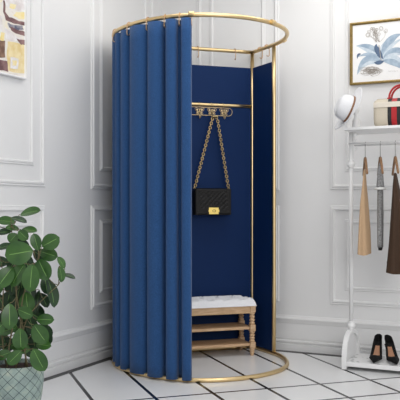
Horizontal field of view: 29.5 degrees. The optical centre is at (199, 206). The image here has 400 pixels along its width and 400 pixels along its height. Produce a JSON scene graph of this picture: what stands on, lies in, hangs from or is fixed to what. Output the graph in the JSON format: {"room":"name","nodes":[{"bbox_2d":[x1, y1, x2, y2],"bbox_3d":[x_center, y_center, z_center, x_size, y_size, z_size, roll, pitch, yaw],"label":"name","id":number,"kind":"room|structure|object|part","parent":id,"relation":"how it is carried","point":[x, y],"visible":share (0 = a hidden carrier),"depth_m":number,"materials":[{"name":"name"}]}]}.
{"room":"clothing store fitting area","nodes":[
{"label":"clothing store fitting area","id":0,"kind":"room"},
{"bbox_2d":[0,0,160,337],"bbox_3d":[-1.785,-0.405,2.482,0.120,2.700,6.632,0,0,26],"label":"wall","id":1,"kind":"structure","parent":0,"point":[67,196],"depth_m":4.44,"materials":[{"name":"paint"}]},
{"bbox_2d":[0,0,26,79],"bbox_3d":[-1.067,-1.079,3.778,0.029,0.800,0.623,0,0,26],"label":"abstract painting","id":2,"kind":"object","parent":1,"relation":"attached to","point":[13,13],"visible":1,"depth_m":3.97,"materials":[{"name":"paper"}]},
{"bbox_2d":[0,0,33,164],"bbox_3d":[-1.094,-0.857,3.748,0.012,1.262,0.871,0,0,26],"label":"trim","id":3,"kind":"structure","parent":1,"relation":"attached to","point":[2,160],"depth_m":4.12,"materials":[{"name":"paint"}]},
{"bbox_2d":[0,222,33,260],"bbox_3d":[-1.094,0.306,3.748,0.012,0.454,0.871,0,0,26],"label":"trim","id":4,"kind":"structure","parent":1,"relation":"attached to","point":[18,224],"depth_m":4.07,"materials":[{"name":"paint"}]},
{"bbox_2d":[0,0,44,186],"bbox_3d":[-1.093,-0.851,3.748,0.014,1.480,1.067,0,0,26],"label":"trim","id":5,"kind":"structure","parent":1,"relation":"attached to","point":[5,182],"depth_m":4.20,"materials":[{"name":"paint"}]},
{"bbox_2d":[0,205,44,310],"bbox_3d":[-1.093,0.308,3.748,0.014,0.635,1.067,0,0,26],"label":"trim","id":6,"kind":"structure","parent":1,"relation":"attached to","point":[2,207],"depth_m":4.14,"materials":[{"name":"paint"}]},
{"bbox_2d":[1,319,112,377],"bbox_3d":[-1.588,0.829,2.719,0.026,0.232,6.031,0,0,26],"label":"baseboard","id":7,"kind":"structure","parent":1,"relation":"attached to","point":[76,347],"depth_m":4.50,"materials":[{"name":"paint"}]},
{"bbox_2d":[44,356,112,380],"bbox_3d":[-1.563,0.944,2.690,0.044,0.001,6.002,0,0,26],"label":"trim","id":8,"kind":"structure","parent":1,"relation":"attached to","point":[111,357],"depth_m":4.44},
{"bbox_2d":[91,206,112,309],"bbox_3d":[-0.491,0.308,4.981,0.014,0.635,0.772,0,0,26],"label":"trim","id":9,"kind":"structure","parent":1,"relation":"attached to","point":[94,305],"depth_m":4.64,"materials":[{"name":"paint"}]},
{"bbox_2d":[100,219,111,292],"bbox_3d":[-0.492,0.306,4.982,0.012,0.454,0.576,0,0,26],"label":"trim","id":10,"kind":"structure","parent":1,"relation":"attached to","point":[108,221],"depth_m":4.74,"materials":[{"name":"paint"}]},
{"bbox_2d":[91,0,153,189],"bbox_3d":[-0.491,-0.851,4.981,0.014,1.480,0.772,0,0,26],"label":"trim","id":11,"kind":"structure","parent":1,"relation":"attached to","point":[93,185],"depth_m":4.64,"materials":[{"name":"paint"}]},
{"bbox_2d":[100,0,146,171],"bbox_3d":[-0.492,-0.857,4.982,0.012,1.262,0.576,0,0,26],"label":"trim","id":12,"kind":"structure","parent":1,"relation":"attached to","point":[102,168],"depth_m":4.73,"materials":[{"name":"paint"}]},
{"bbox_2d":[41,349,399,399],"bbox_3d":[0.647,0.970,1.295,5.292,0.050,6.632,0,0,26],"label":"floor","id":13,"kind":"structure","parent":0,"point":[307,376],"depth_m":4.07,"materials":[{"name":"white tile"}]},
{"bbox_2d":[0,206,74,399],"bbox_3d":[-0.804,0.471,3.319,0.450,0.948,0.276,0,0,18],"label":"potted plant","id":14,"kind":"object","parent":13,"relation":"on","point":[20,378],"visible":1,"depth_m":3.26,"materials":[{"name":"green plant"}]},
{"bbox_3d":[-0.800,0.814,3.320,0.231,0.262,0.231,0,0,0],"label":"pot","id":15,"kind":"part","parent":14,"relation":"part of","materials":[{"name":"ceramic"}]},
{"bbox_2d":[112,11,288,382],"bbox_3d":[0.036,-0.052,4.531,1.066,1.994,0.894,0,0,-18],"label":"fitting room","id":16,"kind":"object","parent":13,"relation":"on","point":[235,253],"visible":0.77,"depth_m":5.00,"materials":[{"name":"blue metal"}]},
{"bbox_2d":[112,17,191,380],"bbox_3d":[-0.341,-0.042,4.404,0.243,1.942,0.878,0,0,-28],"label":"curtain","id":17,"kind":"object","parent":16,"relation":"hanging from","point":[152,68],"visible":1,"depth_m":4.15,"materials":[{"name":"blue fabric"}]},
{"bbox_3d":[0.034,0.932,4.530,1.062,0.025,0.894,0,0,-18],"label":"rail","id":18,"kind":"part","parent":16,"relation":"part of","materials":[{"name":"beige metal"}]},
{"bbox_3d":[0.034,-1.035,4.530,1.062,0.025,0.894,0,0,-18],"label":"rail","id":19,"kind":"part","parent":16,"relation":"part of","materials":[{"name":"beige metal"}]},
{"bbox_2d":[192,102,231,117],"bbox_3d":[0.035,-0.632,4.972,0.374,0.112,0.060,0,0,-18],"label":"hook rack","id":20,"kind":"object","parent":16,"relation":"hanging from","point":[222,110],"visible":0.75,"depth_m":4.98,"materials":[{"name":"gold metal"}]},
{"bbox_2d":[192,116,230,214],"bbox_3d":[0.079,-0.272,4.928,0.253,0.648,0.079,0,0,-18],"label":"quilted handbag","id":21,"kind":"object","parent":20,"relation":"hanging from","point":[205,201],"visible":1,"depth_m":4.91,"materials":[{"name":"black leather"}]},
{"bbox_3d":[0.037,-0.626,4.968,0.374,0.056,0.003,0,0,-18],"label":"wire frame","id":22,"kind":"part","parent":20,"relation":"part of","materials":[{"name":"gold metal"}]},
{"bbox_3d":[-0.069,-0.005,4.958,0.855,1.848,0.006,0,0,-18],"label":"panel","id":23,"kind":"part","parent":16,"relation":"part of","materials":[{"name":"blue fabric"}]},
{"bbox_3d":[0.350,-0.045,5.090,0.025,1.956,0.025,0,0,0],"label":"post","id":24,"kind":"part","parent":16,"relation":"part of","materials":[{"name":"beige metal"}]},
{"bbox_3d":[0.411,-0.005,4.970,0.006,1.848,0.245,0,0,-27],"label":"panel","id":25,"kind":"part","parent":16,"relation":"part of","materials":[{"name":"blue fabric"}]},
{"bbox_3d":[0.472,-0.045,4.850,0.025,1.956,0.025,0,0,0],"label":"post","id":26,"kind":"part","parent":16,"relation":"part of","materials":[{"name":"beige metal"}]},
{"bbox_2d":[192,295,256,355],"bbox_3d":[0.036,0.761,4.844,0.602,0.369,0.248,0,0,-18],"label":"bench","id":27,"kind":"object","parent":13,"relation":"on","point":[229,304],"visible":0.56,"depth_m":4.81,"materials":[{"name":"beige wood"}]},
{"bbox_2d":[192,322,249,331],"bbox_3d":[0.036,0.769,4.844,0.550,0.016,0.200,0,0,-18],"label":"shelf","id":28,"kind":"object","parent":27,"relation":"attached to","point":[236,325],"depth_m":4.83,"materials":[{"name":"brown wood"}]},
{"bbox_2d":[192,338,249,348],"bbox_3d":[0.036,0.875,4.844,0.550,0.016,0.200,0,0,-18],"label":"shelf","id":29,"kind":"object","parent":27,"relation":"attached to","point":[237,342],"depth_m":4.83,"materials":[{"name":"brown wood"}]},
{"bbox_2d":[192,295,256,308],"bbox_3d":[0.036,0.607,4.844,0.602,0.062,0.248,0,0,-18],"label":"cushion","id":30,"kind":"object","parent":27,"relation":"on","point":[229,301],"depth_m":4.79,"materials":[{"name":"white fabric"}]},
{"bbox_3d":[0.273,0.785,5.021,0.036,0.320,0.036,0,0,-18],"label":"leg","id":31,"kind":"part","parent":27,"relation":"part of","materials":[{"name":"brown wood"}]},
{"bbox_3d":[0.332,0.785,4.840,0.036,0.320,0.036,0,0,-18],"label":"leg","id":32,"kind":"part","parent":27,"relation":"part of","materials":[{"name":"brown wood"}]},
{"bbox_2d":[342,125,399,370],"bbox_3d":[1.290,0.242,4.356,0.912,1.406,0.320,0,0,26],"label":"rack","id":33,"kind":"object","parent":13,"relation":"on","point":[351,355],"visible":1,"depth_m":4.53,"materials":[{"name":"white metal"}]},
{"bbox_3d":[0.903,-0.257,4.545,0.052,0.052,0.052,0,0,26],"label":"ball knob","id":34,"kind":"part","parent":33,"relation":"part of","materials":[{"name":"white ceramic"}]},
{"bbox_3d":[0.903,0.707,4.545,0.052,0.052,0.052,0,0,26],"label":"ball knob","id":35,"kind":"part","parent":33,"relation":"part of","materials":[{"name":"white ceramic"}]},
{"bbox_2d":[352,106,359,126],"bbox_3d":[0.926,-0.536,4.511,0.064,0.150,0.064,0,0,0],"label":"stand","id":36,"kind":"object","parent":33,"relation":"on","point":[356,122],"visible":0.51,"depth_m":4.50,"materials":[{"name":"white metal"}]},
{"bbox_2d":[334,87,361,128],"bbox_3d":[0.853,-0.571,4.400,0.148,0.244,0.254,0,0,0],"label":"sun hat","id":37,"kind":"object","parent":36,"relation":"on","point":[346,105],"visible":1,"depth_m":4.34,"materials":[{"name":"white fabric"}]},
{"bbox_3d":[0.839,-0.572,4.399,0.120,0.156,0.137,0,0,0],"label":"crown","id":38,"kind":"part","parent":37,"relation":"part of","materials":[{"name":"white fabric"}]},
{"bbox_2d":[362,142,367,175],"bbox_3d":[0.963,-0.283,4.432,0.017,0.197,0.288,0,0,8],"label":"hanger","id":39,"kind":"object","parent":33,"relation":"hanging from","point":[365,166],"visible":0.89,"depth_m":4.40,"materials":[{"name":"wood"}]},
{"bbox_2d":[357,169,370,255],"bbox_3d":[0.961,0.030,4.413,0.066,0.498,0.152,0,0,26],"label":"shawl","id":40,"kind":"object","parent":39,"relation":"hanging from","point":[364,232],"visible":0.99,"depth_m":4.37,"materials":[{"name":"beige fabric"}]},
{"bbox_3d":[0.953,-0.238,4.360,0.017,0.108,0.143,0,0,8],"label":"arm","id":41,"kind":"part","parent":39,"relation":"part of","materials":[{"name":"brown wood"}]},
{"bbox_2d":[343,125,399,134],"bbox_3d":[1.292,-0.453,4.355,0.876,0.016,0.310,0,0,26],"label":"shelf","id":42,"kind":"object","parent":33,"relation":"attached to","point":[390,128],"depth_m":4.41,"materials":[{"name":"white wood"}]},
{"bbox_2d":[347,353,399,365],"bbox_3d":[1.290,0.901,4.356,0.854,0.004,0.278,0,0,26],"label":"shelf","id":43,"kind":"object","parent":33,"relation":"attached to","point":[353,359],"depth_m":4.42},
{"bbox_3d":[1.290,0.911,4.356,0.872,0.026,0.294,0,0,26],"label":"shelf frame","id":44,"kind":"part","parent":33,"relation":"part of","materials":[{"name":"white ceramic"}]},
{"bbox_3d":[1.257,-0.373,4.289,0.860,0.010,0.009,0,0,26],"label":"hanging rail","id":45,"kind":"part","parent":33,"relation":"part of","materials":[{"name":"white metal"}]},
{"bbox_2d":[369,334,381,362],"bbox_3d":[1.031,0.827,4.444,0.075,0.141,0.200,0,0,22],"label":"shoe","id":46,"kind":"object","parent":33,"relation":"on","point":[376,351],"visible":1,"depth_m":4.47,"materials":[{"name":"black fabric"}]},
{"bbox_3d":[1.323,-0.373,4.424,0.860,0.010,0.009,0,0,26],"label":"hanging rail","id":47,"kind":"part","parent":33,"relation":"part of","materials":[{"name":"white metal"}]},
{"bbox_2d":[377,141,383,173],"bbox_3d":[1.042,-0.283,4.394,0.017,0.197,0.288,0,0,8],"label":"hanger","id":48,"kind":"object","parent":33,"relation":"hanging from","point":[380,157],"visible":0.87,"depth_m":4.34,"materials":[{"name":"brown wood"}]},
{"bbox_2d":[375,163,385,249],"bbox_3d":[1.042,-0.003,4.394,0.064,0.506,0.089,0,0,26],"label":"speckled top","id":49,"kind":"object","parent":48,"relation":"hanging from","point":[379,187],"visible":0.84,"depth_m":4.37,"materials":[{"name":"grey fabric"}]},
{"bbox_3d":[1.032,-0.238,4.322,0.017,0.108,0.143,0,0,8],"label":"arm","id":50,"kind":"part","parent":48,"relation":"part of","materials":[{"name":"brown wood"}]},
{"bbox_2d":[373,84,399,125],"bbox_3d":[1.162,-0.584,4.384,0.314,0.244,0.136,0,0,26],"label":"handbag","id":51,"kind":"object","parent":33,"relation":"on","point":[386,111],"visible":0.89,"depth_m":4.36,"materials":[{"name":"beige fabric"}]},
{"bbox_3d":[1.149,-0.663,4.358,0.140,0.086,0.012,0,0,26],"label":"handle","id":52,"kind":"part","parent":51,"relation":"part of","materials":[{"name":"red leather"}]},
{"bbox_3d":[1.176,-0.663,4.412,0.140,0.086,0.012,0,0,26],"label":"handle","id":53,"kind":"part","parent":51,"relation":"part of","materials":[{"name":"red leather"}]},
{"bbox_2d":[384,335,398,364],"bbox_3d":[1.111,0.827,4.405,0.075,0.141,0.200,0,0,-2],"label":"shoe","id":54,"kind":"object","parent":33,"relation":"on","point":[391,354],"visible":1,"depth_m":4.43,"materials":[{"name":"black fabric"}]},
{"bbox_2d":[391,140,398,175],"bbox_3d":[1.119,-0.283,4.356,0.017,0.197,0.288,0,0,8],"label":"hanger","id":55,"kind":"object","parent":33,"relation":"hanging from","point":[395,161],"visible":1,"depth_m":4.35,"materials":[{"name":"brown wood"}]},
{"bbox_2d":[386,173,399,273],"bbox_3d":[1.133,0.091,4.352,0.127,0.574,0.226,0,0,18],"label":"coat","id":56,"kind":"object","parent":55,"relation":"hanging from","point":[393,259],"visible":1,"depth_m":4.27,"materials":[{"name":"brown fabric"}]},
{"bbox_3d":[1.129,-0.238,4.428,0.017,0.108,0.143,0,0,8],"label":"arm","id":57,"kind":"part","parent":55,"relation":"part of","materials":[{"name":"brown wood"}]},
{"bbox_3d":[1.109,-0.238,4.284,0.017,0.108,0.143,0,0,8],"label":"arm","id":58,"kind":"part","parent":55,"relation":"part of","materials":[{"name":"brown wood"}]},
{"bbox_2d":[161,0,399,321],"bbox_3d":[2.127,-0.405,4.330,5.292,2.700,0.120,0,0,26],"label":"wall","id":59,"kind":"structure","parent":0,"point":[304,196],"depth_m":4.94,"materials":[{"name":"paint"}]},
{"bbox_2d":[210,0,264,65],"bbox_3d":[0.250,-0.857,5.172,0.411,1.262,0.012,0,0,26],"label":"trim","id":60,"kind":"structure","parent":59,"relation":"attached to","point":[211,1],"depth_m":5.09,"materials":[{"name":"paint"}]},
{"bbox_2d":[197,0,278,189],"bbox_3d":[0.249,-0.851,5.171,0.607,1.480,0.014,0,0,26],"label":"trim","id":61,"kind":"structure","parent":59,"relation":"attached to","point":[276,2],"depth_m":5.04,"materials":[{"name":"paint"}]},
{"bbox_2d":[276,206,278,300],"bbox_3d":[0.249,0.308,5.171,0.607,0.635,0.014,0,0,26],"label":"trim","id":62,"kind":"structure","parent":59,"relation":"attached to","point":[277,207],"depth_m":5.04,"materials":[{"name":"paint"}]},
{"bbox_2d":[246,348,341,356],"bbox_3d":[1.779,0.944,4.380,4.562,0.001,0.044,0,0,26],"label":"trim","id":63,"kind":"structure","parent":59,"relation":"attached to","point":[246,348],"depth_m":4.89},
{"bbox_2d":[276,314,399,356],"bbox_3d":[1.781,0.829,4.417,4.591,0.232,0.026,0,0,26],"label":"baseboard","id":64,"kind":"structure","parent":59,"relation":"attached to","point":[322,335],"depth_m":4.89,"materials":[{"name":"paint"}]},
{"bbox_2d":[330,0,399,189],"bbox_3d":[1.382,-0.851,4.619,1.217,1.480,0.014,0,0,26],"label":"trim","id":65,"kind":"structure","parent":59,"relation":"attached to","point":[333,186],"depth_m":4.87,"materials":[{"name":"paint"}]},
{"bbox_2d":[330,206,399,307],"bbox_3d":[1.382,0.308,4.619,1.217,0.635,0.014,0,0,26],"label":"trim","id":66,"kind":"structure","parent":59,"relation":"attached to","point":[333,209],"depth_m":4.87,"materials":[{"name":"paint"}]},
{"bbox_2d":[345,0,399,171],"bbox_3d":[1.382,-0.857,4.620,1.021,1.262,0.012,0,0,26],"label":"trim","id":67,"kind":"structure","parent":59,"relation":"attached to","point":[389,168],"depth_m":4.83,"materials":[{"name":"paint"}]},
{"bbox_2d":[345,219,399,292],"bbox_3d":[1.382,0.306,4.620,1.021,0.454,0.012,0,0,26],"label":"trim","id":68,"kind":"structure","parent":59,"relation":"attached to","point":[355,221],"depth_m":4.83,"materials":[{"name":"paint"}]},
{"bbox_2d":[350,18,399,85],"bbox_3d":[1.204,-0.967,4.696,0.560,0.393,0.025,0,0,26],"label":"picture","id":69,"kind":"object","parent":59,"relation":"attached to","point":[374,45],"visible":1,"depth_m":4.75,"materials":[{"name":"paper"}]}
]}

